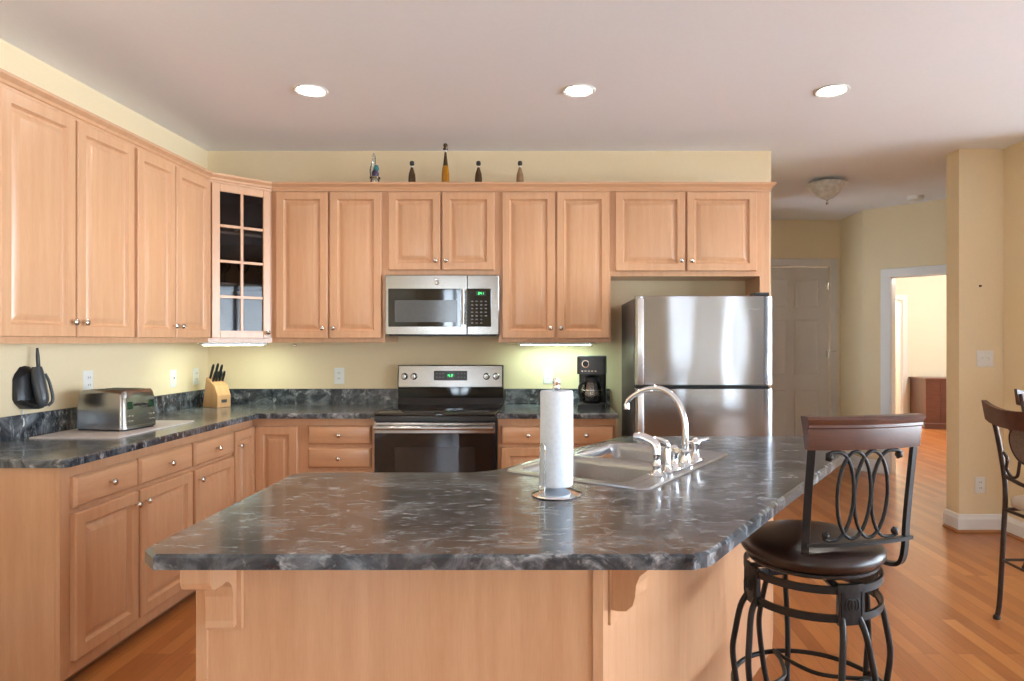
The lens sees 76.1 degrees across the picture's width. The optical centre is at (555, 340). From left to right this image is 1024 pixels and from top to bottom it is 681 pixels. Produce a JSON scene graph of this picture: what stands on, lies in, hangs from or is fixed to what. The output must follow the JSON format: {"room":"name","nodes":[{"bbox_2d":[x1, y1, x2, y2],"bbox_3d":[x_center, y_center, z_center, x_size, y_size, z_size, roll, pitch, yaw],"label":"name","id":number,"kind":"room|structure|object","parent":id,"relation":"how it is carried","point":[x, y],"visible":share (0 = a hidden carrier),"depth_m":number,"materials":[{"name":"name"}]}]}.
{"room":"kitchen","nodes":[
{"label":"kitchen","id":0,"kind":"room"},
{"bbox_2d":[0,39,206,416],"bbox_3d":[-2.580,0.000,0.657,0.120,2.740,8.114,0,0,0],"label":"wall","id":1,"kind":"structure","parent":0,"point":[113,365],"depth_m":3.59,"materials":[{"name":"beige paint"}]},
{"bbox_2d":[12,366,54,426],"bbox_3d":[-2.476,0.261,3.095,0.085,0.282,0.150,0,0,0],"label":"telephone base","id":2,"kind":"object","parent":1,"relation":"attached to","point":[23,397],"visible":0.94,"depth_m":3.05,"materials":[{"name":"black plastic"}]},
{"bbox_2d":[31,348,48,405],"bbox_3d":[-2.454,0.174,3.100,0.076,0.278,0.056,0,0,0],"label":"handset","id":3,"kind":"object","parent":2,"relation":"in","point":[38,379],"visible":1,"depth_m":3.08,"materials":[{"name":"grey plastic"}]},
{"bbox_2d":[0,86,133,343],"bbox_3d":[-2.326,-0.494,2.944,0.387,1.015,0.848,0,0,0],"label":"upper cabinet","id":4,"kind":"object","parent":1,"relation":"attached to","point":[67,184],"visible":1,"depth_m":2.87,"materials":[{"name":"brown wood"}]},
{"bbox_2d":[0,68,775,191],"bbox_3d":[-0.524,-1.030,3.600,3.991,0.056,2.228,0,0,0],"label":"crown molding","id":5,"kind":"structure","parent":4,"relation":"on","point":[8,80],"depth_m":4.35,"materials":[{"name":"brown wood"}]},
{"bbox_2d":[370,153,379,181],"bbox_3d":[-1.241,-1.152,4.470,0.073,0.263,0.072,0,0,0],"label":"glass figurine","id":6,"kind":"object","parent":5,"relation":"on","point":[375,174],"visible":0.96,"depth_m":4.46,"materials":[{"name":"glass"}]},
{"bbox_2d":[408,161,415,181],"bbox_3d":[-0.987,-1.125,4.470,0.052,0.210,0.051,0,0,0],"label":"bottle","id":7,"kind":"object","parent":5,"relation":"on","point":[411,178],"visible":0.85,"depth_m":4.46,"materials":[{"name":"brown glass"}]},
{"bbox_2d":[442,143,448,181],"bbox_3d":[-0.758,-1.187,4.470,0.056,0.332,0.055,0,0,0],"label":"bottle","id":8,"kind":"object","parent":5,"relation":"on","point":[445,170],"visible":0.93,"depth_m":4.46,"materials":[{"name":"orange glass"}]},
{"bbox_2d":[475,161,481,181],"bbox_3d":[-0.531,-1.125,4.470,0.052,0.210,0.051,0,0,0],"label":"bottle","id":9,"kind":"object","parent":5,"relation":"on","point":[478,175],"visible":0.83,"depth_m":4.45,"materials":[{"name":"brown glass"}]},
{"bbox_2d":[516,161,523,181],"bbox_3d":[-0.247,-1.125,4.470,0.052,0.210,0.051,0,0,0],"label":"bottle","id":10,"kind":"object","parent":5,"relation":"on","point":[519,178],"visible":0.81,"depth_m":4.45,"materials":[{"name":"brown glass"}]},
{"bbox_2d":[83,370,92,389],"bbox_3d":[-2.516,0.220,3.510,0.009,0.116,0.072,0,0,0],"label":"electrical outlet","id":11,"kind":"object","parent":1,"relation":"attached to","point":[87,375],"visible":0.95,"depth_m":3.50,"materials":[{"name":"white plastic"}]},
{"bbox_2d":[132,148,210,342],"bbox_3d":[-2.326,-0.494,3.736,0.387,1.015,0.736,0,0,0],"label":"upper cabinet","id":12,"kind":"object","parent":1,"relation":"attached to","point":[172,204],"visible":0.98,"depth_m":3.66,"materials":[{"name":"brown wood"}]},
{"bbox_2d":[170,369,176,387],"bbox_3d":[-2.512,0.250,4.290,0.016,0.116,0.072,0,0,0],"label":"light switch","id":13,"kind":"object","parent":1,"relation":"attached to","point":[173,373],"visible":1,"depth_m":4.29,"materials":[{"name":"white plastic"}]},
{"bbox_2d":[193,368,198,384],"bbox_3d":[-2.516,0.250,4.560,0.009,0.116,0.072,0,0,0],"label":"electrical outlet","id":14,"kind":"object","parent":1,"relation":"attached to","point":[195,370],"visible":1,"depth_m":4.55,"materials":[{"name":"white plastic"}]},
{"bbox_2d":[0,389,397,441],"bbox_3d":[-1.827,0.402,3.602,1.387,0.107,2.224,0,0,0],"label":"backsplash","id":15,"kind":"structure","parent":1,"relation":"attached to","point":[37,423],"depth_m":4.63,"materials":[{"name":"stone"}]},
{"bbox_2d":[207,151,770,437],"bbox_3d":[-0.542,0.000,4.774,4.195,2.740,0.120,0,0,0],"label":"wall","id":16,"kind":"structure","parent":0,"point":[273,365],"depth_m":4.71,"materials":[{"name":"beige paint"}]},
{"bbox_2d":[208,182,271,342],"bbox_3d":[-2.207,-0.494,4.408,0.626,1.015,0.611,0,0,0],"label":"upper cabinet","id":17,"kind":"object","parent":16,"relation":"attached to","point":[241,217],"visible":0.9,"depth_m":4.36,"materials":[{"name":"brown wood"}]},
{"bbox_2d":[220,258,230,282],"bbox_3d":[-2.200,-0.459,4.330,0.074,0.170,0.074,0,0,0],"label":"wine glass","id":18,"kind":"object","parent":17,"relation":"on","point":[229,266],"visible":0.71,"depth_m":4.33,"materials":[{"name":"clear glass"}]},
{"bbox_2d":[199,342,266,345],"bbox_3d":[-2.140,0.023,4.330,0.400,0.020,0.080,0,0,-45],"label":"light","id":19,"kind":"object","parent":17,"relation":"attached to","point":[240,343],"visible":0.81,"depth_m":4.29,"materials":[{"name":"white plastic"}]},
{"bbox_2d":[203,345,233,345],"bbox_3d":[-2.140,0.031,4.330,0.360,0.004,0.060,0,0,-45],"label":"diffuser","id":20,"kind":"object","parent":19,"relation":"attached to","point":[203,345],"depth_m":4.24,"materials":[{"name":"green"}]},
{"bbox_2d":[220,231,261,244],"bbox_3d":[-2.217,-0.695,4.410,0.575,0.016,0.570,0,0,0],"label":"shelf","id":21,"kind":"object","parent":17,"relation":"attached to","point":[226,238],"depth_m":4.43,"materials":[{"name":"brown wood"}]},
{"bbox_2d":[220,282,261,290],"bbox_3d":[-2.217,-0.365,4.410,0.575,0.016,0.570,0,0,0],"label":"shelf","id":22,"kind":"object","parent":17,"relation":"attached to","point":[223,286],"depth_m":4.39,"materials":[{"name":"grey wood"}]},
{"bbox_2d":[237,259,248,273],"bbox_3d":[-2.110,-0.459,4.400,0.074,0.170,0.074,0,0,0],"label":"wine glass","id":23,"kind":"object","parent":17,"relation":"on","point":[238,265],"visible":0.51,"depth_m":4.39,"materials":[{"name":"clear glass"}]},
{"bbox_2d":[256,261,261,283],"bbox_3d":[-2.020,-0.459,4.480,0.074,0.170,0.074,0,0,0],"label":"wine glass","id":24,"kind":"object","parent":17,"relation":"on","point":[257,268],"visible":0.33,"depth_m":4.47,"materials":[{"name":"clear glass"}]},
{"bbox_2d":[272,192,396,341],"bbox_3d":[-1.530,-0.494,4.521,0.760,1.015,0.387,0,0,0],"label":"upper cabinet","id":25,"kind":"object","parent":16,"relation":"attached to","point":[328,248],"visible":1,"depth_m":4.36,"materials":[{"name":"brown wood"}]},
{"bbox_2d":[334,368,343,383],"bbox_3d":[-1.567,0.255,4.710,0.072,0.116,0.009,0,0,0],"label":"electrical outlet","id":26,"kind":"object","parent":16,"relation":"attached to","point":[338,372],"visible":1,"depth_m":4.71,"materials":[{"name":"white plastic"}]},
{"bbox_2d":[385,192,498,275],"bbox_3d":[-0.767,-0.722,4.521,0.765,0.560,0.387,0,0,0],"label":"upper cabinet","id":27,"kind":"object","parent":16,"relation":"attached to","point":[427,233],"visible":0.99,"depth_m":4.36,"materials":[{"name":"brown wood"}]},
{"bbox_2d":[385,275,498,335],"bbox_3d":[-0.758,-0.233,4.500,0.757,0.405,0.419,0,0,0],"label":"microwave oven","id":28,"kind":"object","parent":27,"relation":"attached to","point":[415,305],"visible":0.99,"depth_m":4.33,"materials":[{"name":"grey metal"}]},
{"bbox_2d":[543,368,552,383],"bbox_3d":[-0.058,0.255,4.710,0.072,0.116,0.009,0,0,0],"label":"electrical outlet","id":29,"kind":"object","parent":16,"relation":"attached to","point":[547,372],"visible":1,"depth_m":4.71,"materials":[{"name":"white plastic"}]},
{"bbox_2d":[499,192,610,341],"bbox_3d":[-0.009,-0.494,4.521,0.752,1.015,0.387,0,0,0],"label":"upper cabinet","id":30,"kind":"object","parent":16,"relation":"attached to","point":[555,247],"visible":0.99,"depth_m":4.36,"materials":[{"name":"brown wood"}]},
{"bbox_2d":[518,342,593,344],"bbox_3d":[0.000,0.023,4.530,0.520,0.020,0.080,0,0,0],"label":"light","id":31,"kind":"object","parent":30,"relation":"attached to","point":[519,343],"visible":1,"depth_m":4.49,"materials":[{"name":"white plastic"}]},
{"bbox_2d":[505,389,609,403],"bbox_3d":[0.009,0.402,4.704,0.758,0.107,0.020,0,0,0],"label":"backsplash","id":32,"kind":"structure","parent":16,"relation":"attached to","point":[512,396],"depth_m":4.69,"materials":[{"name":"stone"}]},
{"bbox_2d":[611,192,759,280],"bbox_3d":[0.869,-0.717,4.521,1.003,0.570,0.387,0,0,0],"label":"upper cabinet","id":33,"kind":"object","parent":16,"relation":"attached to","point":[656,236],"visible":1,"depth_m":4.36,"materials":[{"name":"brown wood"}]},
{"bbox_2d":[0,0,1023,219],"bbox_3d":[2.800,-1.420,4.900,11.000,0.100,16.600,0,0,0],"label":"ceiling","id":34,"kind":"structure","parent":0,"point":[928,80],"depth_m":3.31,"materials":[{"name":"white paint"}]},
{"bbox_2d":[293,84,328,97],"bbox_3d":[-1.343,-1.366,3.573,0.184,0.008,0.184,0,0,0],"label":"recessed light","id":35,"kind":"object","parent":34,"relation":"in","point":[309,90],"visible":1,"depth_m":3.56,"materials":[{"name":"white plastic"}]},
{"bbox_2d":[562,84,595,97],"bbox_3d":[0.126,-1.366,3.573,0.184,0.008,0.184,0,0,0],"label":"recessed light","id":36,"kind":"object","parent":34,"relation":"in","point":[575,90],"visible":1,"depth_m":3.56,"materials":[{"name":"white plastic"}]},
{"bbox_2d":[807,178,847,204],"bbox_3d":[2.307,-1.262,5.550,0.322,0.215,0.322,0,0,0],"label":"hall ceiling light","id":37,"kind":"object","parent":34,"relation":"attached to","point":[826,189],"visible":1,"depth_m":5.47,"materials":[{"name":"white glass"}]},
{"bbox_2d":[814,84,850,97],"bbox_3d":[1.513,-1.366,3.573,0.184,0.008,0.184,0,0,0],"label":"recessed light","id":38,"kind":"object","parent":34,"relation":"in","point":[833,90],"visible":1,"depth_m":3.56,"materials":[{"name":"white plastic"}]},
{"bbox_2d":[907,195,923,200],"bbox_3d":[3.420,-1.349,6.200,0.140,0.043,0.140,0,0,0],"label":"smoke detector","id":39,"kind":"object","parent":34,"relation":"attached to","point":[913,197],"visible":1,"depth_m":6.16,"materials":[{"name":"white plastic"}]},
{"bbox_2d":[67,428,1023,680],"bbox_3d":[2.800,1.420,4.900,11.000,0.100,16.600,0,0,0],"label":"floor","id":40,"kind":"structure","parent":0,"point":[940,603],"depth_m":3.28,"materials":[{"name":"brown wood"}]},
{"bbox_2d":[0,436,192,680],"bbox_3d":[-2.187,0.929,2.955,0.667,0.882,0.890,0,0,0],"label":"base cabinet","id":41,"kind":"object","parent":40,"relation":"on","point":[76,581],"visible":1,"depth_m":2.61,"materials":[{"name":"brown wood"}]},
{"bbox_2d":[178,425,233,602],"bbox_3d":[-2.187,0.929,3.616,0.667,0.882,0.432,0,0,0],"label":"base cabinet","id":42,"kind":"object","parent":40,"relation":"on","point":[212,468],"visible":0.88,"depth_m":3.58,"materials":[{"name":"brown wood"}]},
{"bbox_2d":[231,419,300,503],"bbox_3d":[-2.062,0.929,4.273,0.915,0.882,0.882,0,0,0],"label":"base cabinet","id":43,"kind":"object","parent":40,"relation":"on","point":[266,452],"visible":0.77,"depth_m":4.08,"materials":[{"name":"brown wood"}]},
{"bbox_2d":[0,389,397,467],"bbox_3d":[-1.827,0.418,3.602,1.387,0.140,2.224,0,0,0],"label":"countertop","id":44,"kind":"structure","parent":43,"relation":"on","point":[17,450],"depth_m":3.75,"materials":[{"name":"stone"}]},
{"bbox_2d":[29,420,193,438],"bbox_3d":[-2.235,0.451,3.340,0.410,0.007,0.640,0,0,0],"label":"mat","id":45,"kind":"object","parent":44,"relation":"on","point":[160,424],"visible":0.68,"depth_m":3.14,"materials":[{"name":"beige fabric"}]},
{"bbox_2d":[76,388,155,430],"bbox_3d":[-2.238,0.348,3.334,0.310,0.200,0.225,0,0,10],"label":"toaster","id":46,"kind":"object","parent":45,"relation":"on","point":[104,409],"visible":1,"depth_m":3.24,"materials":[{"name":"silver metal"}]},
{"bbox_2d":[203,377,230,407],"bbox_3d":[-2.325,0.353,4.467,0.161,0.203,0.100,0,0,28],"label":"knife block","id":47,"kind":"object","parent":44,"relation":"on","point":[217,394],"visible":0.95,"depth_m":4.43,"materials":[{"name":"brown wood"}]},
{"bbox_2d":[209,364,214,378],"bbox_3d":[-2.345,0.211,4.442,0.051,0.102,0.018,0,0,28],"label":"kitchen knife","id":48,"kind":"object","parent":47,"relation":"on","point":[213,365],"visible":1,"depth_m":4.44,"materials":[{"name":"black plastic"}]},
{"bbox_2d":[301,419,375,472],"bbox_3d":[-1.370,0.929,4.380,0.470,0.882,0.667,0,0,0],"label":"base cabinet","id":49,"kind":"object","parent":40,"relation":"on","point":[327,445],"visible":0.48,"depth_m":4.08,"materials":[{"name":"brown wood"}]},
{"bbox_2d":[373,365,503,471],"bbox_3d":[-0.751,0.772,4.345,0.758,1.195,0.720,0,0,0],"label":"electric range","id":50,"kind":"object","parent":40,"relation":"on","point":[444,417],"visible":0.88,"depth_m":4.04,"materials":[{"name":"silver metal"}]},
{"bbox_2d":[374,404,503,415],"bbox_3d":[-0.751,0.463,4.350,0.758,0.019,0.600,0,0,0],"label":"cooktop","id":51,"kind":"object","parent":50,"relation":"in","point":[399,409],"depth_m":4.22,"materials":[{"name":"black glass"}]},
{"bbox_2d":[180,453,772,680],"bbox_3d":[0.070,0.929,2.263,1.899,0.882,1.593,0,0,0],"label":"base cabinet","id":52,"kind":"object","parent":40,"relation":"on","point":[252,625],"visible":0.53,"depth_m":1.60,"materials":[{"name":"brown wood"}]},
{"bbox_2d":[145,436,853,569],"bbox_3d":[0.264,0.471,2.244,2.333,0.032,1.722,0,0,0],"label":"countertop","id":53,"kind":"structure","parent":52,"relation":"on","point":[484,520],"depth_m":1.65,"materials":[{"name":"stone"}]},
{"bbox_2d":[532,377,581,499],"bbox_3d":[0.002,0.282,1.925,0.148,0.346,0.148,0,0,0],"label":"paper towel holder","id":54,"kind":"object","parent":53,"relation":"on","point":[545,493],"visible":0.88,"depth_m":1.89,"materials":[{"name":"silver metal"}]},
{"bbox_2d":[540,389,572,487],"bbox_3d":[0.002,0.287,1.925,0.098,0.278,0.098,0,0,0],"label":"paper towel roll","id":55,"kind":"object","parent":54,"relation":"on","point":[556,407],"visible":0.96,"depth_m":1.88,"materials":[{"name":"white paper"}]},
{"bbox_2d":[507,441,727,489],"bbox_3d":[0.258,0.537,2.442,0.549,0.176,0.773,0,0,33],"label":"double sink","id":56,"kind":"object","parent":53,"relation":"in","point":[630,467],"visible":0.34,"depth_m":2.46,"materials":[{"name":"metal"}]},
{"bbox_2d":[633,432,663,477],"bbox_3d":[0.309,0.379,2.173,0.106,0.141,0.048,0,0,33],"label":"sprayer","id":57,"kind":"object","parent":56,"relation":"on","point":[649,440],"visible":1,"depth_m":2.15,"materials":[{"name":"silver metal"}]},
{"bbox_2d":[653,436,672,474],"bbox_3d":[0.358,0.389,2.218,0.085,0.121,0.040,0,0,33],"label":"soap dispenser","id":58,"kind":"object","parent":56,"relation":"on","point":[667,470],"visible":0.84,"depth_m":2.20,"materials":[{"name":"silver metal"}]},
{"bbox_2d":[623,385,708,471],"bbox_3d":[0.379,0.308,2.414,0.287,0.283,0.311,0,0,33],"label":"faucet","id":59,"kind":"object","parent":53,"relation":"on","point":[686,460],"visible":0.98,"depth_m":2.36,"materials":[{"name":"silver metal"}]},
{"bbox_2d":[498,419,615,469],"bbox_3d":[0.006,0.929,4.380,0.748,0.882,0.667,0,0,0],"label":"base cabinet","id":60,"kind":"object","parent":40,"relation":"on","point":[518,439],"visible":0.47,"depth_m":4.08,"materials":[{"name":"brown wood"}]},
{"bbox_2d":[497,389,617,418],"bbox_3d":[0.009,0.418,4.389,0.758,0.140,0.650,0,0,0],"label":"countertop","id":61,"kind":"structure","parent":60,"relation":"on","point":[519,403],"depth_m":4.36,"materials":[{"name":"stone"}]},
{"bbox_2d":[577,355,606,409],"bbox_3d":[0.245,0.279,4.418,0.192,0.352,0.244,0,0,6],"label":"coffee maker","id":62,"kind":"object","parent":61,"relation":"on","point":[591,369],"visible":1,"depth_m":4.33,"materials":[{"name":"black plastic"}]},
{"bbox_2d":[622,292,771,436],"bbox_3d":[0.873,0.532,4.230,0.805,1.635,0.880,0,0,0],"label":"refrigerator","id":63,"kind":"object","parent":40,"relation":"on","point":[714,353],"visible":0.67,"depth_m":3.82,"materials":[{"name":"grey metal"}]},
{"bbox_2d":[746,192,769,386],"bbox_3d":[1.403,0.184,4.549,0.067,2.372,0.330,0,0,0],"label":"cabinet end panel","id":64,"kind":"object","parent":40,"relation":"on","point":[761,283],"visible":0.2,"depth_m":4.38,"materials":[{"name":"brown wood"}]},
{"bbox_2d":[730,413,925,680],"bbox_3d":[0.825,0.790,2.027,0.550,1.151,0.488,0,0,35],"label":"bar stool","id":65,"kind":"object","parent":40,"relation":"on","point":[806,548],"visible":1,"depth_m":1.88,"materials":[{"name":"black metal"}]},
{"bbox_2d":[908,377,945,428],"bbox_3d":[6.370,0.978,10.305,1.300,0.785,0.550,0,0,0],"label":"dresser","id":66,"kind":"object","parent":40,"relation":"on","point":[927,394],"visible":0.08,"depth_m":10.11,"materials":[{"name":"brown wood"}]},
{"bbox_2d":[981,400,1023,619],"bbox_3d":[2.370,0.834,3.005,0.594,1.078,0.454,0,0,0],"label":"bar stool","id":67,"kind":"object","parent":40,"relation":"on","point":[1013,421],"visible":1,"depth_m":3.15,"materials":[{"name":"brown metal"}]},
{"bbox_2d":[1014,389,1023,568],"bbox_3d":[3.017,0.834,3.710,0.454,1.078,0.594,0,0,0],"label":"dining chair","id":68,"kind":"object","parent":40,"relation":"on","point":[1019,394],"visible":0.86,"depth_m":3.94,"materials":[{"name":"brown metal"}]},
{"bbox_2d":[771,220,839,415],"bbox_3d":[2.333,0.000,7.470,1.795,2.740,0.120,0,0,0],"label":"wall","id":69,"kind":"structure","parent":0,"point":[790,239],"depth_m":7.41,"materials":[{"name":"beige paint"}]},
{"bbox_2d":[771,259,837,435],"bbox_3d":[2.680,0.220,7.425,1.040,2.300,0.109,0,0,0],"label":"door","id":70,"kind":"structure","parent":69,"relation":"in","point":[799,287],"depth_m":7.44,"materials":[{"name":"white paint"}]},
{"bbox_2d":[840,210,866,457],"bbox_3d":[3.291,0.000,7.182,0.121,2.740,0.696,0,0,0],"label":"wall","id":71,"kind":"structure","parent":0,"point":[853,228],"depth_m":7.06,"materials":[{"name":"beige paint"}]},
{"bbox_2d":[847,455,880,472],"bbox_3d":[3.237,1.305,7.059,0.119,0.130,0.699,0,0,-11],"label":"baseboard","id":72,"kind":"structure","parent":71,"relation":"attached to","point":[855,460],"depth_m":6.85,"materials":[{"name":"white paint"}]},
{"bbox_2d":[896,300,896,413],"bbox_3d":[5.250,0.000,11.860,2.100,2.740,2.280,0,0,0],"label":"wall","id":73,"kind":"structure","parent":0,"point":[896,300],"depth_m":11.87,"materials":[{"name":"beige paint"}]},
{"bbox_2d":[867,199,945,459],"bbox_3d":[4.196,0.000,5.956,0.120,2.740,2.556,0,0,-44],"label":"wall","id":74,"kind":"structure","parent":0,"point":[908,235],"depth_m":6.66,"materials":[{"name":"beige paint"}]},
{"bbox_2d":[881,264,945,474],"bbox_3d":[3.750,0.318,6.405,0.138,2.105,1.018,0,0,-44],"label":"door frame","id":75,"kind":"structure","parent":74,"relation":"attached to","point":[888,276],"depth_m":6.68,"materials":[{"name":"white paint"}]},
{"bbox_2d":[896,275,945,412],"bbox_3d":[5.705,0.000,10.660,4.990,2.740,0.120,0,0,0],"label":"wall","id":76,"kind":"structure","parent":0,"point":[926,294],"depth_m":10.60,"materials":[{"name":"beige paint"}]},
{"bbox_2d":[896,295,907,413],"bbox_3d":[5.237,0.315,10.651,0.945,2.110,0.138,0,0,0],"label":"door frame","id":77,"kind":"structure","parent":76,"relation":"attached to","point":[902,300],"depth_m":10.59,"materials":[{"name":"white paint"}]},
{"bbox_2d":[946,140,1023,521],"bbox_3d":[3.960,0.000,4.530,2.160,2.740,0.560,0,0,0],"label":"wall","id":78,"kind":"structure","parent":0,"point":[985,187],"depth_m":4.66,"materials":[{"name":"beige paint"}]},
{"bbox_2d":[975,477,984,492],"bbox_3d":[3.030,1.033,4.656,0.072,0.116,0.009,0,0,0],"label":"electrical outlet","id":79,"kind":"object","parent":78,"relation":"attached to","point":[979,481],"visible":1,"depth_m":4.65,"materials":[{"name":"white plastic"}]},
{"bbox_2d":[942,523,1023,542],"bbox_3d":[3.811,1.359,4.290,2.133,0.022,0.484,0,0,16],"label":"trim","id":80,"kind":"structure","parent":78,"relation":"attached to","point":[1016,537],"depth_m":4.63,"materials":[{"name":"brown wood"}]},
{"bbox_2d":[943,509,1023,537],"bbox_3d":[3.882,1.305,4.530,2.036,0.130,0.592,0,0,0],"label":"baseboard","id":81,"kind":"structure","parent":78,"relation":"attached to","point":[955,520],"depth_m":4.64,"materials":[{"name":"white paint"}]},
{"bbox_2d":[977,351,993,366],"bbox_3d":[3.066,0.130,4.652,0.118,0.116,0.016,0,0,0],"label":"light switch","id":82,"kind":"object","parent":78,"relation":"attached to","point":[984,358],"visible":1,"depth_m":4.65,"materials":[{"name":"white plastic"}]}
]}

